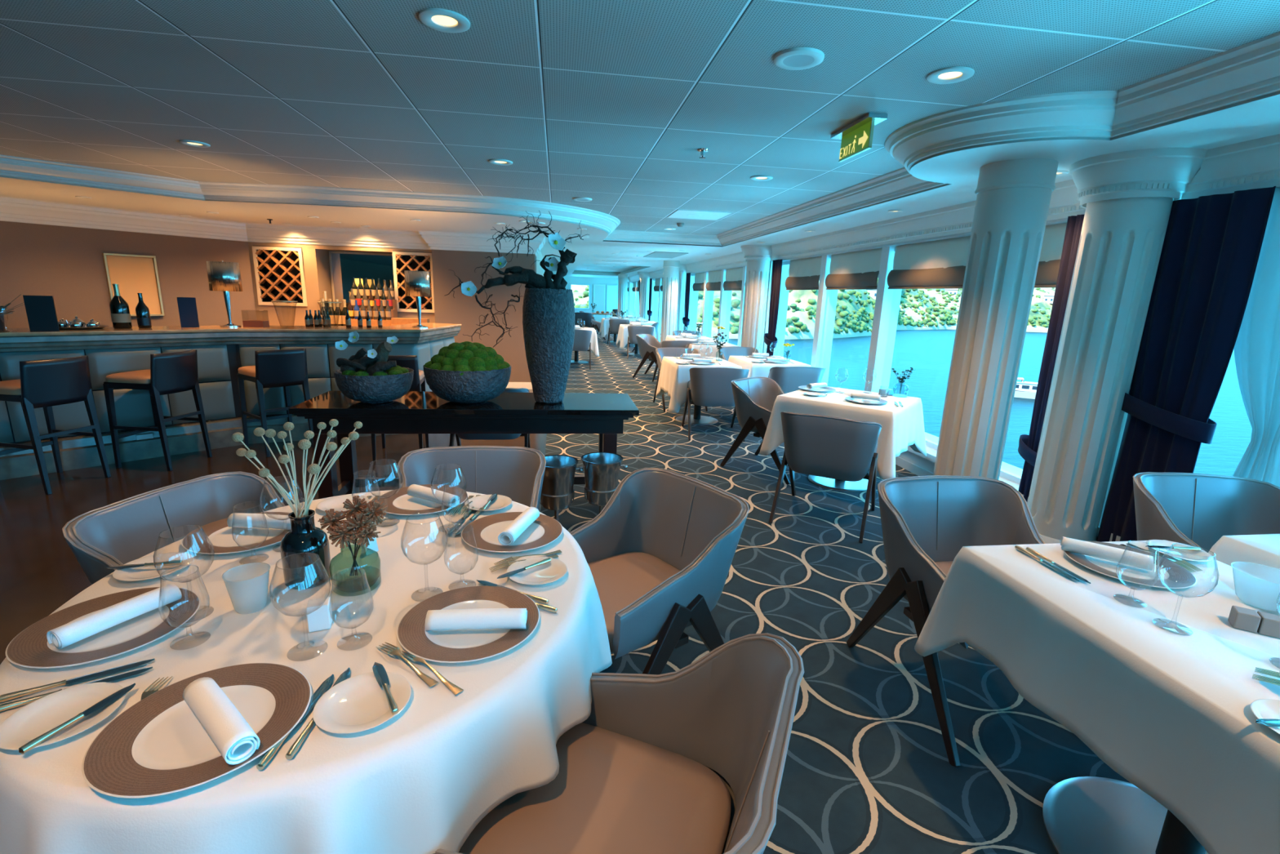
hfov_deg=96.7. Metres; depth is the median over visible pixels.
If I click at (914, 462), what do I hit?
wall
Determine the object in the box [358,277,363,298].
bottle
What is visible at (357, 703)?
plate
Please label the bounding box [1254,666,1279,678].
fork
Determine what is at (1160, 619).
wine glass
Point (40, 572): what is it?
floor
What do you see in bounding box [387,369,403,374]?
moss ball
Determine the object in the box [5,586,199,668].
charger plate
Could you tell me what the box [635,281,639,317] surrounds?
window
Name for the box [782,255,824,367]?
window
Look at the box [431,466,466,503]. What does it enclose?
bowl
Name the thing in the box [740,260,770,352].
fluted column
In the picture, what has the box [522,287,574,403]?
stone vase
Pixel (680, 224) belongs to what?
smoke detector
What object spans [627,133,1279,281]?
trim
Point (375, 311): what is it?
bottle
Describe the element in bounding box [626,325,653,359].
dining chair
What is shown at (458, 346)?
moss ball
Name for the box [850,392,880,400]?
rolled napkin
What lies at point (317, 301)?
wine cooler
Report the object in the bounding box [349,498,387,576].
bloom
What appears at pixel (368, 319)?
bottle
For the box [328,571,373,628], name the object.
bowl
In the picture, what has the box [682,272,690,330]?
curtain
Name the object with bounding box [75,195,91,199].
recessed light
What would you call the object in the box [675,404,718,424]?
dining table
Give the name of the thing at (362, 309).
bottle
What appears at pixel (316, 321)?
bottle
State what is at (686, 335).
rolled napkin
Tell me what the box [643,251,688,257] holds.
ceiling hatch
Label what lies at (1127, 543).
bowl
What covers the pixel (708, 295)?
window
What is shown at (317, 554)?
bowl
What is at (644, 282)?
fluted column
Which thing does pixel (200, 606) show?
wine glass
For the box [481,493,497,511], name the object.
butter knife
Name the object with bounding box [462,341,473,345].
moss ball
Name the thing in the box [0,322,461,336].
countertop
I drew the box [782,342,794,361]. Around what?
flower vase
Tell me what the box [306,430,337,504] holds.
stem
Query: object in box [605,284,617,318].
door
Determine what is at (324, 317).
bottle
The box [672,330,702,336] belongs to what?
dining chair
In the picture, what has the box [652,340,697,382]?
dining chair
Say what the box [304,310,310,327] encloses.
bottle
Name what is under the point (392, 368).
moss ball
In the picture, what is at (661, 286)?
blind
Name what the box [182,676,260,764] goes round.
rolled napkin
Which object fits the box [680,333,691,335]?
rolled napkin
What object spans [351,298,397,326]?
step
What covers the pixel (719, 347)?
flower vase
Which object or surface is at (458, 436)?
dining chair
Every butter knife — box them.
[18,683,135,753]
[106,560,182,568]
[372,662,398,714]
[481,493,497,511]
[496,557,551,578]
[1145,545,1200,551]
[1255,718,1279,726]
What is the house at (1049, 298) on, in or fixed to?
on the hillside
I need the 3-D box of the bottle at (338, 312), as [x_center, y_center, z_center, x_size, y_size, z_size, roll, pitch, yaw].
[-4.472,-1.679,8.442,0.105,0.421,0.105,0,13,-8]
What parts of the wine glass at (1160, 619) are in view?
stem and foot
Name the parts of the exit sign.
panel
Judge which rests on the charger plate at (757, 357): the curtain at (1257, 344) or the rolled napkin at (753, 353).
the rolled napkin at (753, 353)
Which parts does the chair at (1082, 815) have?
post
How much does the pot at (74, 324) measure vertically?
0.075 m
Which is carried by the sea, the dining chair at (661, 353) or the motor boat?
the motor boat
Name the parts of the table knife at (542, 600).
blade, handle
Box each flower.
[335,340,347,350]
[347,330,359,342]
[367,348,377,358]
[386,335,398,343]
[461,280,476,296]
[491,256,506,268]
[544,256,559,271]
[547,232,566,250]
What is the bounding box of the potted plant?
[0,293,24,330]
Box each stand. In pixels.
[22,295,59,331]
[539,488,574,520]
[584,484,615,513]
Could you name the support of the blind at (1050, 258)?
attached to the wall at (914, 462)
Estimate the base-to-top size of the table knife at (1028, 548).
0.014 m
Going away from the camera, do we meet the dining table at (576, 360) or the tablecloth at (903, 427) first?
the tablecloth at (903, 427)
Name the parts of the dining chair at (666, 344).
leg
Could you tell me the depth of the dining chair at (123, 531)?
1.97 m
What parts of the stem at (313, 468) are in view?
stem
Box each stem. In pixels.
[231,432,295,515]
[235,448,297,516]
[245,449,298,515]
[253,426,301,517]
[257,467,302,517]
[264,428,302,515]
[276,431,299,515]
[278,454,298,517]
[283,422,297,517]
[283,442,297,515]
[297,439,311,515]
[298,437,350,517]
[302,431,359,516]
[303,430,314,515]
[304,463,320,516]
[306,422,326,497]
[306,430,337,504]
[307,418,338,511]
[307,441,337,509]
[309,421,362,506]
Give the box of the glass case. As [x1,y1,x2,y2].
[242,309,269,327]
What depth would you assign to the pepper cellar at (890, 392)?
4.94 m
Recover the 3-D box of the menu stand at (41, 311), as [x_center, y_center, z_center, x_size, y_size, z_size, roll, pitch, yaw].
[-4.638,-0.880,4.415,0.165,0.270,0.016,-5,15,-28]
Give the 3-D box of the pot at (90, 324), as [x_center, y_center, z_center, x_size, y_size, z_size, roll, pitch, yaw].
[-4.573,-0.862,4.755,0.092,0.075,0.072,7,14,22]
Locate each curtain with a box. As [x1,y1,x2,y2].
[638,280,639,302]
[647,278,652,320]
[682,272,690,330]
[764,259,782,355]
[1017,214,1084,501]
[1096,186,1275,542]
[1232,187,1279,487]
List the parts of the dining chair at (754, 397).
leg, leg, leg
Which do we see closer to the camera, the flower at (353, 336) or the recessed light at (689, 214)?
the flower at (353, 336)
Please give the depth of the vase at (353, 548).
1.50 m
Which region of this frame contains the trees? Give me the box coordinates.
[573,277,1054,333]
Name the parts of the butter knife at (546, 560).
blade, handle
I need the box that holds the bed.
[440,349,497,370]
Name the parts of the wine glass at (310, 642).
stem and foot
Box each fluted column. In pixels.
[617,274,627,318]
[639,278,649,320]
[660,260,679,343]
[675,272,686,330]
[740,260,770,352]
[933,158,1058,479]
[1027,196,1173,543]
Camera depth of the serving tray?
4.67 m
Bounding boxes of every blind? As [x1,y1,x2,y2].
[631,281,635,291]
[653,278,659,291]
[660,277,662,291]
[692,271,704,290]
[706,270,721,290]
[723,266,742,290]
[785,256,822,289]
[825,248,882,289]
[887,235,970,288]
[1034,222,1066,288]
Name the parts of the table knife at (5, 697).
handle, blade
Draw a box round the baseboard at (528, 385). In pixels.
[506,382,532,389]
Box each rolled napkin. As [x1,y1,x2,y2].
[46,583,182,648]
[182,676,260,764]
[226,512,291,529]
[407,484,459,506]
[424,608,527,631]
[497,506,539,545]
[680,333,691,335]
[682,353,700,357]
[684,334,697,337]
[692,358,711,362]
[697,337,710,341]
[703,340,716,343]
[751,352,768,356]
[765,357,784,360]
[806,382,826,388]
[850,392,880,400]
[1060,536,1153,570]
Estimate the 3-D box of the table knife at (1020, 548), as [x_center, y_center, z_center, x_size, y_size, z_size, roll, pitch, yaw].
[1.262,0.423,1.774,0.018,0.014,0.235,0,13,-9]
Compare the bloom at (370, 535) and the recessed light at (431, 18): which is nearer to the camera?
the bloom at (370, 535)
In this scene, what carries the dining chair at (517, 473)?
on the floor at (40, 572)
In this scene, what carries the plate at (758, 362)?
on the tablecloth at (761, 370)
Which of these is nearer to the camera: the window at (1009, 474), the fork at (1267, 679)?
the fork at (1267, 679)
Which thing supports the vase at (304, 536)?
on the tablecloth at (420, 780)
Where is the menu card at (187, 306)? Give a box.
[177,297,199,327]
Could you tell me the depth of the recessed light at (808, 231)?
6.66 m
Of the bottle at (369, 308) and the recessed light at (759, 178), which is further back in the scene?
the bottle at (369, 308)
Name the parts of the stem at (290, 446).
stem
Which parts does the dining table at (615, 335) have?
post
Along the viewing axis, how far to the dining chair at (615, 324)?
17.14 m
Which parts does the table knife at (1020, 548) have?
handle, blade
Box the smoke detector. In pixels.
[676,222,684,226]
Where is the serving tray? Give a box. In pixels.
[59,324,109,329]
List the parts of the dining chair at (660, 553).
seat, leg, leg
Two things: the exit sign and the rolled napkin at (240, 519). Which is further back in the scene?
the exit sign
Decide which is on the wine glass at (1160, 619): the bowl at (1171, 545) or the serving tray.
the bowl at (1171, 545)
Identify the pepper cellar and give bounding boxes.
[885,388,893,395]
[1257,610,1279,638]
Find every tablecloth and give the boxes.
[0,489,612,853]
[574,327,599,356]
[599,318,628,337]
[615,324,656,348]
[618,316,644,320]
[629,320,660,342]
[655,356,742,413]
[665,335,715,341]
[688,342,737,357]
[728,355,810,377]
[759,386,926,479]
[914,539,1279,853]
[1208,533,1279,586]
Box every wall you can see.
[0,221,259,328]
[248,241,435,325]
[431,249,536,382]
[536,251,545,275]
[551,275,618,318]
[627,186,1279,541]
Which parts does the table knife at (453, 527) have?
blade, handle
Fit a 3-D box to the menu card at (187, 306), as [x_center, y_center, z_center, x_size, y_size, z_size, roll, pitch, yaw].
[-4.150,-1.053,5.233,0.135,0.270,0.016,-4,14,-25]
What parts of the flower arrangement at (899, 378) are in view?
leafy stem, leafy stem, leafy stem, leafy stem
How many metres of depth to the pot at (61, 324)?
4.64 m
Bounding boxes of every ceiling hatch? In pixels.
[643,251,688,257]
[666,209,732,220]
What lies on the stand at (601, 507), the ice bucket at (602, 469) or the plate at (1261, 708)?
the ice bucket at (602, 469)
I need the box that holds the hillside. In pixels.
[570,280,1055,339]
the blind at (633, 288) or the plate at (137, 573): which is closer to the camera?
the plate at (137, 573)
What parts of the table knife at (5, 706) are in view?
handle, blade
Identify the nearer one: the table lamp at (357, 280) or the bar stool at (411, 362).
the bar stool at (411, 362)
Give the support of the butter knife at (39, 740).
on the plate at (34, 719)
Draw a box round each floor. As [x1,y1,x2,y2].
[0,389,546,664]
[540,328,1130,853]
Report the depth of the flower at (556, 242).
3.62 m
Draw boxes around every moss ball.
[342,369,355,375]
[353,371,368,376]
[372,371,387,376]
[385,364,400,372]
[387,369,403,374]
[394,367,408,373]
[423,360,431,368]
[428,362,441,370]
[431,355,442,364]
[438,348,449,355]
[440,357,453,366]
[440,364,453,370]
[444,349,459,358]
[449,342,464,351]
[453,357,468,367]
[453,364,471,375]
[457,349,473,359]
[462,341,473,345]
[462,343,477,351]
[468,356,484,367]
[470,365,485,371]
[472,348,488,359]
[474,343,486,349]
[484,348,496,357]
[484,356,497,365]
[485,364,498,370]
[493,355,503,364]
[497,363,506,368]
[503,360,510,367]
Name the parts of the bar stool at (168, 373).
leg, seat frame, seat, leg, leg, backrest, leg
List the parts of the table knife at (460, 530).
blade, handle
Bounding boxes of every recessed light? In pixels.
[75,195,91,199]
[178,140,210,147]
[206,211,218,213]
[418,8,470,33]
[488,159,512,165]
[663,227,675,230]
[686,213,701,216]
[750,175,773,181]
[804,230,815,232]
[888,209,902,213]
[926,66,974,84]
[1056,170,1068,176]
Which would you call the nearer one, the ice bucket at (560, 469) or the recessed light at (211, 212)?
the ice bucket at (560, 469)
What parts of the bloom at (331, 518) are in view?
stem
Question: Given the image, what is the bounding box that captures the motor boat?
[1013,377,1037,399]
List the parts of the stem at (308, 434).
stem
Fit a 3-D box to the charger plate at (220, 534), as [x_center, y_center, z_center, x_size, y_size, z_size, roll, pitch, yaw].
[-1.230,0.332,1.784,0.322,0.016,0.322,-4,14,-25]
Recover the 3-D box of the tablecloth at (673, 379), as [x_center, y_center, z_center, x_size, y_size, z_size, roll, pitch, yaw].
[0.748,-0.554,7.169,0.962,0.549,1.155,0,13,-8]
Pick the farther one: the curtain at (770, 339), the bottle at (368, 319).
the curtain at (770, 339)
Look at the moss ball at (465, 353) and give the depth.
3.58 m
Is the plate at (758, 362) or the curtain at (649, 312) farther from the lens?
the curtain at (649, 312)
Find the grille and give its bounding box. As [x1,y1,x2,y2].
[782,54,814,66]
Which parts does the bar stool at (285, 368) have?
leg, seat frame, seat, leg, backrest, leg, leg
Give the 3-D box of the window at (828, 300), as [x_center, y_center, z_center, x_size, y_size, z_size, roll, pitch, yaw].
[2.498,-1.111,6.739,0.210,1.845,1.399,0,13,-8]
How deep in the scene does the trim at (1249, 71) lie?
2.69 m
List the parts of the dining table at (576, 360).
post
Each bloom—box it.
[317,508,362,575]
[327,520,358,575]
[342,495,368,575]
[342,511,376,575]
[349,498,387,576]
[351,522,380,576]
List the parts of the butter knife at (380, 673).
blade, handle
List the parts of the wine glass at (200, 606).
stem and foot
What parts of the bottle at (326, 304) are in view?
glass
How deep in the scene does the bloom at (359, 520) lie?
1.45 m
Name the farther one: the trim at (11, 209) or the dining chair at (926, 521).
the trim at (11, 209)
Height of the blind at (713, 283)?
0.429 m
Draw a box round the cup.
[222,573,269,606]
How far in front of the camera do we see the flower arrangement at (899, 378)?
4.89 m
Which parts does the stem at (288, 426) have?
stem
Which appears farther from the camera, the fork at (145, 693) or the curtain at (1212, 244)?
the curtain at (1212, 244)
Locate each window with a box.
[568,283,591,309]
[626,282,628,315]
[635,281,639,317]
[657,278,662,334]
[691,271,705,333]
[702,269,722,340]
[718,266,744,346]
[738,266,746,346]
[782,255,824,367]
[813,246,885,391]
[867,245,937,449]
[999,466,1022,484]
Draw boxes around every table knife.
[0,658,154,702]
[0,666,152,711]
[256,674,333,769]
[284,666,350,759]
[446,506,475,533]
[454,507,481,535]
[476,579,549,604]
[535,602,557,613]
[1014,545,1079,581]
[1026,546,1090,583]
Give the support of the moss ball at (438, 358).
on the bed
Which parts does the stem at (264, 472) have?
stem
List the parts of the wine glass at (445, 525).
stem and foot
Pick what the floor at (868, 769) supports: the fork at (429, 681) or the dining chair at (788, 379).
the dining chair at (788, 379)
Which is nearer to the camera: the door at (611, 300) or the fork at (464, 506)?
the fork at (464, 506)
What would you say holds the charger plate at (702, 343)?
on the tablecloth at (703, 350)
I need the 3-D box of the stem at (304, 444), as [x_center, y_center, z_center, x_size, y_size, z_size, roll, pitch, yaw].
[-0.851,0.212,1.456,0.089,0.384,0.028,14,17,41]
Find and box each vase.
[280,509,331,589]
[328,546,381,595]
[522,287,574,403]
[695,322,703,337]
[712,326,728,360]
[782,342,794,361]
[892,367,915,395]
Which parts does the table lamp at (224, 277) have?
lamp shade, stem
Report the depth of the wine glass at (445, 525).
1.86 m
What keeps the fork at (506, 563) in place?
on the tablecloth at (420, 780)
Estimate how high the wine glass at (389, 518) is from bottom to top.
0.213 m
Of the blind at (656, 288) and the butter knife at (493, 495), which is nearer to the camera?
the butter knife at (493, 495)
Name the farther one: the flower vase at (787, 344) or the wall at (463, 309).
the wall at (463, 309)
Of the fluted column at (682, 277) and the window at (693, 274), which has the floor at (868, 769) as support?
the fluted column at (682, 277)
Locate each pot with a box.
[57,319,71,327]
[64,315,85,327]
[70,319,82,327]
[85,319,100,327]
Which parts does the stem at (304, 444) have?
stem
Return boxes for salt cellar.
[306,596,332,631]
[878,388,886,395]
[1227,605,1261,632]
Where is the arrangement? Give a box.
[444,210,588,347]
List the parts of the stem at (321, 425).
stem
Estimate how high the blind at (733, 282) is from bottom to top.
0.429 m
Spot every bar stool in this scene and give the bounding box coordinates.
[0,355,111,494]
[102,349,212,471]
[236,347,313,457]
[365,354,429,461]
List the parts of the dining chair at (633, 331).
leg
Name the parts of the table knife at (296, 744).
handle, blade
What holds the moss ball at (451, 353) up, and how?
on the bed
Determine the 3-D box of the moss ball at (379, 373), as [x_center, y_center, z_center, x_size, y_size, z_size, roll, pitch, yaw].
[-1.617,-0.322,3.543,0.089,0.049,0.087,0,13,-8]
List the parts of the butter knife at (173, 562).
blade, handle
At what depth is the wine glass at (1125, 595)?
1.56 m
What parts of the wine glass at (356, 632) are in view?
stem and foot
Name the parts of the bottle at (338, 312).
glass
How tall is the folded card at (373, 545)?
0.051 m
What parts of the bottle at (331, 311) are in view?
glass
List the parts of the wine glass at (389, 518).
stem and foot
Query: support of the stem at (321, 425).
in the vase at (304, 536)
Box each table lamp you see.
[205,259,243,327]
[355,278,363,286]
[404,269,431,328]
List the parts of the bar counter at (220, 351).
padded panel, padded panel, padded panel, padded panel, padded panel, padded panel, padded panel, moulding, padded panel, padded panel, padded panel, padded panel, padded panel, padded panel, padded panel, padded panel, padded panel, padded panel, padded panel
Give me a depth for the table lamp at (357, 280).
8.66 m
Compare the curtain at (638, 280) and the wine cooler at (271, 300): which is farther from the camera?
the curtain at (638, 280)
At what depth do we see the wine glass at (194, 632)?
1.25 m
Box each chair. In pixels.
[62,471,285,584]
[397,445,546,510]
[432,632,804,853]
[448,387,530,448]
[569,467,749,674]
[572,329,591,369]
[574,312,592,328]
[590,319,605,339]
[607,319,630,346]
[612,309,627,316]
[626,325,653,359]
[631,322,659,351]
[632,333,661,377]
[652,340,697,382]
[653,346,707,411]
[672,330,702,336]
[681,367,749,441]
[718,346,759,360]
[720,376,790,484]
[768,366,826,393]
[768,411,882,542]
[846,475,1045,766]
[1042,776,1208,853]
[1133,471,1279,552]
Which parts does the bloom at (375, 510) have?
stem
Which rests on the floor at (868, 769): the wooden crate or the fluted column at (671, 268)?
the fluted column at (671, 268)
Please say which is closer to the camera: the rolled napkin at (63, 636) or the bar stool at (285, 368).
the rolled napkin at (63, 636)
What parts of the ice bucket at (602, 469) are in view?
knob handle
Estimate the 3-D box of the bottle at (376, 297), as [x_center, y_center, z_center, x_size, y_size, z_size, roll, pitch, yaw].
[-3.870,-1.898,8.394,0.070,0.310,0.070,0,13,-8]
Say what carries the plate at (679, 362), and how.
on the tablecloth at (673, 379)
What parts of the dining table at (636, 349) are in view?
post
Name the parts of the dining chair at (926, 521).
leg, leg, seat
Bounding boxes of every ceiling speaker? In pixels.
[528,222,545,225]
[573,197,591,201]
[773,47,824,70]
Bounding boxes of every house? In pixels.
[866,288,876,299]
[944,288,958,295]
[1043,293,1054,303]
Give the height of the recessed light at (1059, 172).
0.010 m
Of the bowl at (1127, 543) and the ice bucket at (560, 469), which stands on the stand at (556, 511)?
the ice bucket at (560, 469)
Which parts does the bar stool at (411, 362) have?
leg, leg, backrest, leg, seat, leg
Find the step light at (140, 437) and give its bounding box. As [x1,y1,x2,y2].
[135,433,153,439]
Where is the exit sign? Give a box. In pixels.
[830,112,888,162]
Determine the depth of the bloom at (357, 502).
1.47 m
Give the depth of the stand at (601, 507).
3.45 m
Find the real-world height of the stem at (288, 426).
0.405 m
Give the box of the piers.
[627,198,1177,525]
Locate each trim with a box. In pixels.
[0,154,620,237]
[0,195,546,257]
[572,266,648,275]
[604,229,721,246]
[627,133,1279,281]
[715,31,1279,245]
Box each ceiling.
[0,0,1279,235]
[0,90,1279,278]
[574,263,639,272]
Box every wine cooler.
[271,300,297,328]
[316,301,342,328]
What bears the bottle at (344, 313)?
on the countertop
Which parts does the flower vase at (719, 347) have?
leafy stem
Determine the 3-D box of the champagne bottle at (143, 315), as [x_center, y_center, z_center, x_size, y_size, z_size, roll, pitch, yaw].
[-4.369,-1.022,5.001,0.094,0.300,0.094,0,13,-8]
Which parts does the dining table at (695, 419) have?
post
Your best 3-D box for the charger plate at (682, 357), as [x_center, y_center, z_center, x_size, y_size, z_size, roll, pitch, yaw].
[0.665,-0.893,7.361,0.322,0.016,0.322,0,13,-8]
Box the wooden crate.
[391,317,429,325]
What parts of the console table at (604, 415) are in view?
leg, leg, leg, leg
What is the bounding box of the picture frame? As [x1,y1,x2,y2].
[102,253,164,315]
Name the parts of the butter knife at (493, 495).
handle, blade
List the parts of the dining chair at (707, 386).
leg, leg, leg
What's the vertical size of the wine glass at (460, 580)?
0.166 m
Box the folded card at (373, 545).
[360,537,378,555]
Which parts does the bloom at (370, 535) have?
stem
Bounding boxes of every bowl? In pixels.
[153,525,214,582]
[158,568,209,627]
[259,480,304,519]
[269,554,330,616]
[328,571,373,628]
[333,367,413,404]
[365,460,402,498]
[400,515,447,564]
[422,364,511,403]
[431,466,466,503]
[1115,542,1159,590]
[1156,545,1218,597]
[1275,592,1279,614]
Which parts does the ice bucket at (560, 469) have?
knob handle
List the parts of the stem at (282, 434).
stem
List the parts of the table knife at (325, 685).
handle, blade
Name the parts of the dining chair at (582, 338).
leg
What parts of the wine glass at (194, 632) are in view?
stem and foot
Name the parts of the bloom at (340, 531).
stem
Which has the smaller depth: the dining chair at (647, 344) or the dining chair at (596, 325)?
the dining chair at (647, 344)
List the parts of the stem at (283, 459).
stem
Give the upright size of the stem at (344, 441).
0.371 m
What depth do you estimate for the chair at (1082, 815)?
1.73 m
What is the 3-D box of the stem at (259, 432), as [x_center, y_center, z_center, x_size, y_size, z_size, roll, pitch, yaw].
[-0.931,0.197,1.486,0.116,0.395,0.025,4,13,9]
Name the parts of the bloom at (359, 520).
stem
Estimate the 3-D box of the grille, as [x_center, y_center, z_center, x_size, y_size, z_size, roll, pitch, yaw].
[0.644,-1.488,2.314,0.124,0.002,0.124,0,13,-8]
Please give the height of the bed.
0.225 m
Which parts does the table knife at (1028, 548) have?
handle, blade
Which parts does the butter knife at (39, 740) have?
handle, blade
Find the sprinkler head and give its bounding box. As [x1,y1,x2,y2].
[697,148,708,159]
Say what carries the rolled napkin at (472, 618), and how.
on the charger plate at (462, 646)
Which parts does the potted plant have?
pot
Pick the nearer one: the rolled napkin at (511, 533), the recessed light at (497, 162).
the rolled napkin at (511, 533)
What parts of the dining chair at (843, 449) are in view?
leg, leg, leg, leg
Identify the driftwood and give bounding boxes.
[336,341,396,375]
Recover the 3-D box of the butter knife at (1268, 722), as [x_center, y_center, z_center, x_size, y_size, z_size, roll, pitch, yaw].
[1.269,0.569,1.094,0.175,0.014,0.022,2,13,0]
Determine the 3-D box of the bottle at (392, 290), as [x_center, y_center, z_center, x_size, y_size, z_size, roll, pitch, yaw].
[-3.710,-2.047,8.507,0.074,0.280,0.074,0,13,-8]
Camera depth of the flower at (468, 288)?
3.57 m
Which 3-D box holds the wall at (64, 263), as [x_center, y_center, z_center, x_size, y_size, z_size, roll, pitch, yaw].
[-7.204,-1.373,6.312,0.120,2.400,5.550,11,16,33]
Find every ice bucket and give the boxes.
[540,454,583,509]
[576,452,627,505]
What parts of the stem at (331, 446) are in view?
stem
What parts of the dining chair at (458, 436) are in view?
leg, leg, leg, leg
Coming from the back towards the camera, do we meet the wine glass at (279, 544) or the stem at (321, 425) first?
the wine glass at (279, 544)
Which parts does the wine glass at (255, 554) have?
stem and foot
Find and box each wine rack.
[252,245,307,306]
[391,251,434,312]
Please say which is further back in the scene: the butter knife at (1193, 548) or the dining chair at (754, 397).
the dining chair at (754, 397)
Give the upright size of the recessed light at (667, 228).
0.010 m
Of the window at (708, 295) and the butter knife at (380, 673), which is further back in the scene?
the window at (708, 295)
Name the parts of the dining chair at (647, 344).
leg, leg, leg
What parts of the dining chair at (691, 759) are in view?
seat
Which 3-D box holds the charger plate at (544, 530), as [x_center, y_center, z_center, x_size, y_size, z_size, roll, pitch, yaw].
[-0.414,0.343,1.858,0.322,0.016,0.322,-4,14,-25]
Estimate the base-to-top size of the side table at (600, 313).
0.750 m
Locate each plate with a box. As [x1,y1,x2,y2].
[0,681,125,750]
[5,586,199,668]
[81,662,311,798]
[112,551,193,581]
[181,511,291,554]
[312,671,411,733]
[316,494,368,511]
[377,484,467,515]
[396,586,539,662]
[461,511,562,552]
[464,494,511,511]
[506,556,567,585]
[675,361,689,364]
[679,355,703,359]
[688,360,715,364]
[702,342,719,344]
[748,355,772,358]
[751,360,764,363]
[762,360,787,363]
[798,385,835,391]
[803,391,823,395]
[844,396,887,404]
[1063,540,1196,588]
[1145,539,1214,561]
[1250,698,1279,734]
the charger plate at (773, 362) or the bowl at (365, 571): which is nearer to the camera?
the bowl at (365, 571)
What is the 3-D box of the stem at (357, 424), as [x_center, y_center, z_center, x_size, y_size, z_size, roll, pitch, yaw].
[-0.815,0.188,1.514,0.165,0.407,0.023,-4,14,-25]
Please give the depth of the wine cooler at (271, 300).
5.58 m
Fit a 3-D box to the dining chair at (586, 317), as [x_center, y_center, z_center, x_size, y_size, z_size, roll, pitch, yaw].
[-1.886,-3.289,18.678,0.654,0.937,0.719,1,13,-3]
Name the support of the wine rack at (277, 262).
attached to the wall at (316, 260)
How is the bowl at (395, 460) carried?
on the wine glass at (389, 518)
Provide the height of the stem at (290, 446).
0.354 m
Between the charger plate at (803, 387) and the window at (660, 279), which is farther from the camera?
the window at (660, 279)
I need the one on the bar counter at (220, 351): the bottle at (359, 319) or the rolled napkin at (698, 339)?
the bottle at (359, 319)
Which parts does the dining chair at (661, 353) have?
leg, leg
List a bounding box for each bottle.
[109,284,132,328]
[135,293,151,328]
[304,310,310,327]
[308,310,314,326]
[313,310,319,327]
[317,310,322,326]
[320,298,326,325]
[322,291,328,310]
[322,310,328,327]
[326,310,331,326]
[328,298,335,325]
[334,298,342,325]
[341,299,346,325]
[345,309,351,328]
[346,299,354,319]
[349,288,355,307]
[351,277,357,298]
[353,300,359,319]
[355,286,361,308]
[357,311,363,327]
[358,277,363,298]
[360,299,366,319]
[362,288,368,308]
[364,277,369,298]
[365,311,371,328]
[366,299,373,319]
[368,289,373,308]
[370,278,376,298]
[373,299,378,319]
[374,287,380,309]
[376,278,382,299]
[377,311,382,327]
[379,300,385,319]
[381,288,386,309]
[382,280,388,299]
[385,300,391,319]
[386,287,392,309]
[389,280,395,299]
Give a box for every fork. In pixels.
[140,675,172,700]
[368,495,379,502]
[375,642,438,686]
[401,649,463,694]
[448,495,474,515]
[457,494,480,515]
[488,554,558,572]
[493,549,561,565]
[1120,543,1195,573]
[1126,543,1202,571]
[1252,674,1279,685]
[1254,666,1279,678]
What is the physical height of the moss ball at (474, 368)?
0.089 m
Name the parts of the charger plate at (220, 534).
plate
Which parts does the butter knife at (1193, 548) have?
blade, handle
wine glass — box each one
[153,524,214,622]
[158,564,210,649]
[231,502,268,564]
[259,480,304,551]
[269,551,330,661]
[328,566,373,650]
[351,471,380,501]
[365,458,402,527]
[400,512,447,591]
[431,462,466,532]
[441,484,469,531]
[444,524,478,589]
[1113,540,1159,606]
[1152,542,1218,635]
[1271,592,1279,668]
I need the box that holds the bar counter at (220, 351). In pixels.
[0,322,461,479]
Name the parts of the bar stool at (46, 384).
seat, seat frame, leg, leg, backrest, leg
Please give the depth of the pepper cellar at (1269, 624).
1.42 m
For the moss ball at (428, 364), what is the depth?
3.63 m
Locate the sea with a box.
[715,329,1252,475]
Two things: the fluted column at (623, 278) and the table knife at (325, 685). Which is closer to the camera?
the table knife at (325, 685)
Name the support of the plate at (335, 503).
on the tablecloth at (420, 780)
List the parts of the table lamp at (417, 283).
lamp shade, stem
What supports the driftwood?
in the bowl at (371, 389)
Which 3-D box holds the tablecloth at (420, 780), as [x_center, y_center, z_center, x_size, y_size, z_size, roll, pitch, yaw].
[-0.804,0.646,1.617,1.500,0.489,1.528,-10,18,-42]
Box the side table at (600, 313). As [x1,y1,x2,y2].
[591,312,617,316]
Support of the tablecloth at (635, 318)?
on the dining table
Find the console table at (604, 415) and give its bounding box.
[288,390,639,507]
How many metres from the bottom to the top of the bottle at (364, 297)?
0.280 m
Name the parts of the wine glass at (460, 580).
stem and foot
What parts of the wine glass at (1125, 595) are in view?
stem and foot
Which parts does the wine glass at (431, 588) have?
stem and foot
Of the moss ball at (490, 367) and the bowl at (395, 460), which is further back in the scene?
the moss ball at (490, 367)
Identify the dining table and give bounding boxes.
[570,351,588,363]
[608,333,616,342]
[626,343,639,355]
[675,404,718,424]
[808,475,868,491]
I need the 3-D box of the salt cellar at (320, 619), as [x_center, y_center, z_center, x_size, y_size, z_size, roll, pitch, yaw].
[-0.742,0.433,1.318,0.045,0.062,0.040,-3,14,-22]
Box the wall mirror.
[328,251,404,311]
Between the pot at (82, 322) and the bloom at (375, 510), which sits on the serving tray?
the pot at (82, 322)
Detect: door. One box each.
[592,284,605,322]
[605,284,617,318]
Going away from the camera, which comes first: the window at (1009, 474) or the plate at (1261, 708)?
the plate at (1261, 708)

